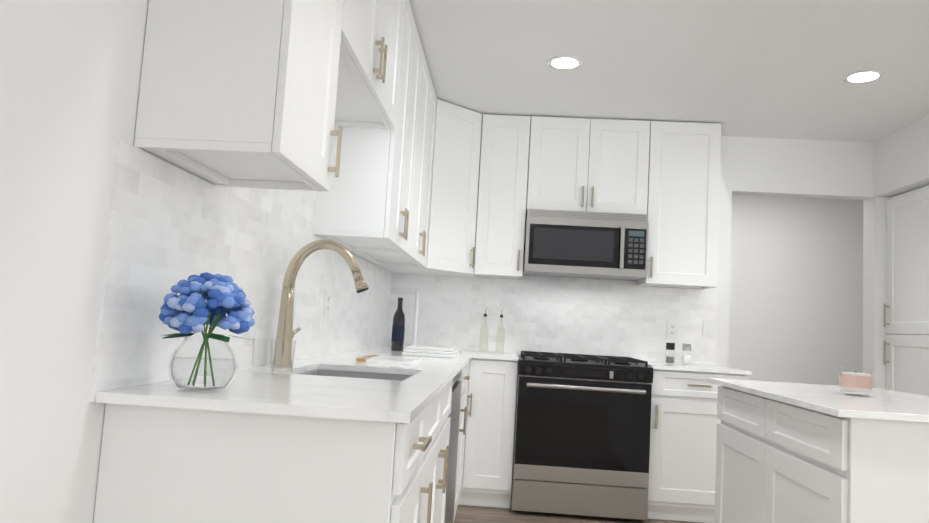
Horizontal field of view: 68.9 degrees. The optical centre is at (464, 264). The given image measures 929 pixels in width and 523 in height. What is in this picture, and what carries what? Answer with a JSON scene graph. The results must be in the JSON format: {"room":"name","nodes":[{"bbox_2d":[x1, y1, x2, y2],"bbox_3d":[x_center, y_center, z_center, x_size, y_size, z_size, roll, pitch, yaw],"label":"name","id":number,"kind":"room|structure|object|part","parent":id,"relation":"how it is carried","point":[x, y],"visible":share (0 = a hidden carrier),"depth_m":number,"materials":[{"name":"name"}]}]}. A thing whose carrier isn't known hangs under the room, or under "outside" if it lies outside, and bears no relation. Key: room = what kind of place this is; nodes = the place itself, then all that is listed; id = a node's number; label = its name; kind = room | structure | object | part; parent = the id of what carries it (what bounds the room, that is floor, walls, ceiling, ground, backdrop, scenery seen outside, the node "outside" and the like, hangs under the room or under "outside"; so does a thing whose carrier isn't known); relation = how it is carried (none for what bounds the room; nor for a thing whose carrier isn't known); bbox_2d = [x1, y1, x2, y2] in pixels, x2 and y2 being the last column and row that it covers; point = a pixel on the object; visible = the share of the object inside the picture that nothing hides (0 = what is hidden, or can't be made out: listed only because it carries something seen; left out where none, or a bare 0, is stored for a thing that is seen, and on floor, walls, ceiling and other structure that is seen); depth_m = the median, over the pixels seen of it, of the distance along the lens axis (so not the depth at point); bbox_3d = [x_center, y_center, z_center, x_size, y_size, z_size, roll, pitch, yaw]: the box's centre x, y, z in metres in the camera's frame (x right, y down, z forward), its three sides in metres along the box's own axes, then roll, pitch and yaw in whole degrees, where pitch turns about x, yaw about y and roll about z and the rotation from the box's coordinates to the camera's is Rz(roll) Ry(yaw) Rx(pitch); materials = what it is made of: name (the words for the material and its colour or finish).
{"room":"kitchen","nodes":[
{"label":"kitchen","id":0,"kind":"room"},
{"bbox_2d":[0,0,358,522],"bbox_3d":[-0.751,-0.028,2.123,0.120,2.559,9.690,3,-5,3],"label":"wall","id":1,"kind":"structure","parent":0,"point":[70,75],"depth_m":1.24,"materials":[{"name":"white paint"}]},
{"bbox_2d":[134,0,343,190],"bbox_3d":[-0.497,-0.777,1.713,0.353,1.105,0.419,3,-5,3],"label":"upper cabinet","id":2,"kind":"object","parent":1,"relation":"attached to","point":[238,93],"visible":1,"depth_m":1.48,"materials":[{"name":"white paint"}]},
{"bbox_2d":[90,141,393,401],"bbox_3d":[-0.625,-0.063,3.147,0.008,1.005,3.505,3,-5,3],"label":"tile backsplash","id":3,"kind":"structure","parent":1,"relation":"attached to","point":[170,225],"depth_m":1.86,"materials":[{"name":"tile"}]},
{"bbox_2d":[323,290,330,316],"bbox_3d":[-0.630,0.177,3.113,0.008,0.122,0.076,3,-5,3],"label":"outlet","id":4,"kind":"object","parent":3,"relation":"attached to","point":[327,303],"visible":1,"depth_m":3.10,"materials":[{"name":"white plastic"}]},
{"bbox_2d":[313,0,421,253],"bbox_3d":[-0.416,-0.640,3.196,0.353,1.105,0.623,3,-5,3],"label":"upper cabinet","id":5,"kind":"object","parent":1,"relation":"attached to","point":[364,203],"visible":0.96,"depth_m":2.87,"materials":[{"name":"white paint"}]},
{"bbox_2d":[334,0,403,128],"bbox_3d":[-0.446,-0.944,2.424,0.353,0.640,0.964,3,-5,3],"label":"upper cabinet","id":6,"kind":"object","parent":1,"relation":"attached to","point":[369,67],"visible":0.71,"depth_m":2.46,"materials":[{"name":"white paint"}]},
{"bbox_2d":[350,48,436,267],"bbox_3d":[-0.377,-0.574,3.916,0.353,1.105,0.819,3,-5,3],"label":"upper cabinet","id":7,"kind":"object","parent":1,"relation":"attached to","point":[416,256],"visible":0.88,"depth_m":3.85,"materials":[{"name":"white paint"}]},
{"bbox_2d":[377,99,482,276],"bbox_3d":[-0.210,-0.501,4.620,0.609,1.105,0.608,3,-5,3],"label":"upper cabinet","id":8,"kind":"object","parent":1,"relation":"attached to","point":[454,196],"visible":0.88,"depth_m":4.46,"materials":[{"name":"white paint"}]},
{"bbox_2d":[454,505,698,522],"bbox_3d":[2.473,1.448,1.810,6.740,0.060,9.690,3,-5,3],"label":"floor","id":9,"kind":"structure","parent":0,"point":[471,514],"depth_m":4.01,"materials":[{"name":"brown wood"}]},
{"bbox_2d":[93,403,432,522],"bbox_3d":[-0.435,0.771,1.570,0.660,0.908,0.436,3,-5,3],"label":"base cabinet","id":10,"kind":"object","parent":9,"relation":"on","point":[412,442],"depth_m":1.39,"materials":[{"name":"white paint"}]},
{"bbox_3d":[-0.471,0.751,1.365,0.610,0.908,0.020,3,-5,3],"label":"base cabinet end panel","id":11,"kind":"part","parent":10,"relation":"part of","materials":[{"name":"white wood"}]},
{"bbox_2d":[95,346,474,423],"bbox_3d":[-0.336,0.551,3.073,0.639,0.236,3.491,3,-5,3],"label":"countertop","id":12,"kind":"structure","parent":10,"relation":"on","point":[344,385],"depth_m":1.61,"materials":[{"name":"stone"}]},
{"bbox_2d":[159,272,254,391],"bbox_3d":[-0.578,0.147,1.508,0.215,0.262,0.217,3,-5,3],"label":"vase","id":13,"kind":"object","parent":12,"relation":"on","point":[189,310],"visible":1,"depth_m":1.46,"materials":[{"name":"clear glass"}]},
{"bbox_2d":[252,338,277,374],"bbox_3d":[-0.585,0.267,1.976,0.072,0.105,0.072,3,-5,3],"label":"glass tumbler","id":14,"kind":"object","parent":12,"relation":"on","point":[253,343],"visible":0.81,"depth_m":1.97,"materials":[{"name":"clear glass"}]},
{"bbox_2d":[269,339,295,377],"bbox_3d":[-0.518,0.266,1.922,0.072,0.105,0.072,3,-5,3],"label":"glass tumbler","id":15,"kind":"object","parent":12,"relation":"on","point":[271,342],"visible":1,"depth_m":1.92,"materials":[{"name":"clear glass"}]},
{"bbox_2d":[272,239,368,366],"bbox_3d":[-0.486,0.138,2.376,0.314,0.445,0.161,3,-5,3],"label":"faucet","id":16,"kind":"object","parent":12,"relation":"on","point":[286,332],"visible":0.85,"depth_m":2.32,"materials":[{"name":"gold metal"}]},
{"bbox_2d":[356,355,421,364],"bbox_3d":[-0.324,0.418,2.988,0.233,0.015,0.370,3,-5,3],"label":"serving board","id":17,"kind":"object","parent":12,"relation":"on","point":[402,360],"visible":1,"depth_m":2.85,"materials":[{"name":"white stone"}]},
{"bbox_2d":[391,298,404,350],"bbox_3d":[-0.395,0.358,4.069,0.075,0.318,0.075,3,-5,3],"label":"wine bottle","id":18,"kind":"object","parent":12,"relation":"on","point":[398,331],"visible":1,"depth_m":4.04,"materials":[{"name":"black"}]},
{"bbox_2d":[403,290,419,348],"bbox_3d":[-0.324,0.363,4.507,0.148,0.394,0.148,3,-5,3],"label":"paper towel holder","id":19,"kind":"object","parent":12,"relation":"on","point":[417,293],"visible":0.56,"depth_m":4.50,"materials":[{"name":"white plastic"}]},
{"bbox_2d":[402,345,459,357],"bbox_3d":[-0.177,0.483,3.794,0.280,0.046,0.470,3,-5,3],"label":"folded towel","id":20,"kind":"object","parent":12,"relation":"on","point":[432,351],"visible":0.98,"depth_m":3.58,"materials":[{"name":"white fabric"}]},
{"bbox_2d":[419,379,452,522],"bbox_3d":[-0.396,0.836,2.265,0.658,0.908,0.957,3,-5,3],"label":"base cabinet","id":21,"kind":"object","parent":9,"relation":"on","point":[434,463],"visible":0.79,"depth_m":2.22,"materials":[{"name":"white paint"}]},
{"bbox_2d":[444,370,460,522],"bbox_3d":[-0.357,0.911,3.072,0.608,0.905,0.661,3,-5,3],"label":"dishwasher","id":22,"kind":"object","parent":9,"relation":"on","point":[454,415],"visible":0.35,"depth_m":3.03,"materials":[{"name":"silver metal"}]},
{"bbox_2d":[453,364,469,522],"bbox_3d":[-0.321,0.962,3.634,0.658,0.908,0.462,3,-5,3],"label":"base cabinet","id":23,"kind":"object","parent":9,"relation":"on","point":[463,378],"visible":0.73,"depth_m":3.64,"materials":[{"name":"white paint"}]},
{"bbox_2d":[458,358,517,508],"bbox_3d":[-0.149,1.033,4.316,0.927,0.908,0.923,3,-5,3],"label":"base cabinet","id":24,"kind":"object","parent":9,"relation":"on","point":[490,389],"visible":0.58,"depth_m":4.14,"materials":[{"name":"white paint"}]},
{"bbox_2d":[475,351,518,360],"bbox_3d":[0.218,0.600,4.472,0.261,0.021,0.639,3,-5,3],"label":"countertop","id":25,"kind":"structure","parent":24,"relation":"on","point":[482,354],"depth_m":4.18,"materials":[{"name":"stone"}]},
{"bbox_2d":[479,307,488,351],"bbox_3d":[0.138,0.446,4.670,0.058,0.312,0.058,3,-5,3],"label":"oil cruet","id":26,"kind":"object","parent":25,"relation":"on","point":[485,314],"visible":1,"depth_m":4.67,"materials":[{"name":"clear glass"}]},
{"bbox_2d":[495,308,504,351],"bbox_3d":[0.250,0.451,4.664,0.058,0.312,0.058,3,-5,3],"label":"oil cruet","id":27,"kind":"object","parent":25,"relation":"on","point":[501,315],"visible":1,"depth_m":4.66,"materials":[{"name":"clear glass"}]},
{"bbox_2d":[511,351,653,520],"bbox_3d":[0.721,1.063,4.343,0.799,0.952,0.746,3,-5,3],"label":"range","id":28,"kind":"object","parent":9,"relation":"on","point":[582,435],"visible":0.98,"depth_m":4.04,"materials":[{"name":"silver metal"}]},
{"bbox_2d":[647,369,745,522],"bbox_3d":[1.407,1.126,4.356,0.561,0.908,0.658,3,-5,3],"label":"base cabinet","id":29,"kind":"object","parent":9,"relation":"on","point":[685,420],"visible":0.65,"depth_m":4.08,"materials":[{"name":"white paint"}]},
{"bbox_2d":[638,361,751,374],"bbox_3d":[1.447,0.664,4.399,0.594,0.021,0.639,3,-5,3],"label":"countertop","id":30,"kind":"structure","parent":29,"relation":"on","point":[655,365],"depth_m":4.10,"materials":[{"name":"stone"}]},
{"bbox_2d":[665,343,674,362],"bbox_3d":[1.378,0.593,4.538,0.058,0.138,0.058,3,-5,3],"label":"shaker","id":31,"kind":"object","parent":30,"relation":"on","point":[670,346],"visible":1,"depth_m":4.52,"materials":[{"name":"clear glass"}]},
{"bbox_2d":[682,344,690,364],"bbox_3d":[1.486,0.598,4.532,0.058,0.138,0.058,3,-5,3],"label":"shaker","id":32,"kind":"object","parent":30,"relation":"on","point":[686,359],"visible":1,"depth_m":4.51,"materials":[{"name":"clear glass"}]},
{"bbox_2d":[714,386,928,522],"bbox_3d":[1.456,0.960,2.453,0.719,0.908,1.165,3,-5,3],"label":"base cabinet","id":33,"kind":"object","parent":9,"relation":"on","point":[779,461],"visible":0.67,"depth_m":2.13,"materials":[{"name":"white paint"}]},
{"bbox_2d":[708,378,928,422],"bbox_3d":[1.471,0.497,2.506,0.760,0.021,1.226,3,-5,3],"label":"countertop","id":34,"kind":"structure","parent":33,"relation":"on","point":[882,404],"depth_m":2.33,"materials":[{"name":"stone"}]},
{"bbox_2d":[839,366,872,396],"bbox_3d":[1.466,0.434,2.537,0.109,0.108,0.109,3,-5,3],"label":"candle jar","id":35,"kind":"object","parent":34,"relation":"on","point":[854,382],"visible":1,"depth_m":2.50,"materials":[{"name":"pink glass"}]},
{"bbox_2d":[409,0,928,141],"bbox_3d":[2.623,-1.157,2.042,6.740,0.060,9.690,3,-5,3],"label":"ceiling","id":36,"kind":"structure","parent":0,"point":[780,69],"depth_m":3.58,"materials":[{"name":"white paint"}]},
{"bbox_2d":[547,56,582,69],"bbox_3d":[0.545,-1.097,3.683,0.194,0.005,0.194,3,-5,3],"label":"recessed light","id":37,"kind":"object","parent":36,"relation":"in","point":[564,62],"visible":1,"depth_m":3.68,"materials":[{"name":"white plastic"}]},
{"bbox_2d":[843,70,883,83],"bbox_3d":[2.140,-1.008,3.637,0.194,0.005,0.194,3,-5,3],"label":"recessed light","id":38,"kind":"object","parent":36,"relation":"in","point":[861,76],"visible":1,"depth_m":3.63,"materials":[{"name":"white plastic"}]},
{"bbox_2d":[475,136,872,366],"bbox_3d":[1.143,0.324,4.838,3.370,2.559,0.120,3,-5,3],"label":"wall","id":39,"kind":"structure","parent":0,"point":[823,169],"depth_m":4.80,"materials":[{"name":"white paint"}]},
{"bbox_2d":[474,114,530,279],"bbox_3d":[0.265,-0.465,4.719,0.327,1.105,0.353,3,-5,3],"label":"upper cabinet","id":40,"kind":"object","parent":39,"relation":"attached to","point":[501,217],"visible":1,"depth_m":4.58,"materials":[{"name":"white paint"}]},
{"bbox_2d":[390,273,717,364],"bbox_3d":[0.623,0.371,4.797,2.285,0.577,0.008,3,-5,3],"label":"tile backsplash","id":41,"kind":"structure","parent":39,"relation":"attached to","point":[587,316],"depth_m":4.79,"materials":[{"name":"tile"}]},
{"bbox_2d":[667,320,678,338],"bbox_3d":[1.456,0.453,4.735,0.076,0.122,0.008,3,-5,3],"label":"outlet","id":42,"kind":"object","parent":41,"relation":"attached to","point":[672,329],"visible":1,"depth_m":4.73,"materials":[{"name":"white plastic"}]},
{"bbox_2d":[526,116,649,213],"bbox_3d":[0.843,-0.659,4.705,0.801,0.655,0.353,3,-5,3],"label":"upper cabinet","id":43,"kind":"object","parent":39,"relation":"attached to","point":[588,164],"visible":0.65,"depth_m":4.56,"materials":[{"name":"white paint"}]},
{"bbox_2d":[523,209,648,280],"bbox_3d":[0.810,-0.131,4.609,0.794,0.411,0.427,3,-5,3],"label":"microwave","id":44,"kind":"object","parent":43,"relation":"attached to","point":[587,244],"visible":1,"depth_m":4.44,"materials":[{"name":"silver metal"}]},
{"bbox_2d":[636,121,720,289],"bbox_3d":[1.465,-0.402,4.647,0.467,1.105,0.353,3,-5,3],"label":"upper cabinet","id":45,"kind":"object","parent":39,"relation":"attached to","point":[683,193],"visible":0.98,"depth_m":4.51,"materials":[{"name":"white paint"}]},
{"bbox_2d":[728,194,863,385],"bbox_3d":[2.809,0.585,6.683,6.500,2.559,0.120,3,-5,3],"label":"wall","id":46,"kind":"structure","parent":0,"point":[796,294],"depth_m":6.63,"materials":[{"name":"white paint"}]},
{"bbox_2d":[863,115,928,388],"bbox_3d":[4.338,0.422,3.864,3.134,2.559,1.690,3,-5,3],"label":"wall block","id":47,"kind":"object","parent":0,"point":[901,161],"visible":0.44,"depth_m":4.65,"materials":[{"name":"white paint"}]},
{"bbox_2d":[883,185,928,395],"bbox_3d":[2.860,0.546,3.954,0.113,2.158,1.346,3,-5,3],"label":"pantry doors","id":48,"kind":"structure","parent":47,"relation":"attached to","point":[906,342],"depth_m":4.42,"materials":[{"name":"white paint"}]}
]}

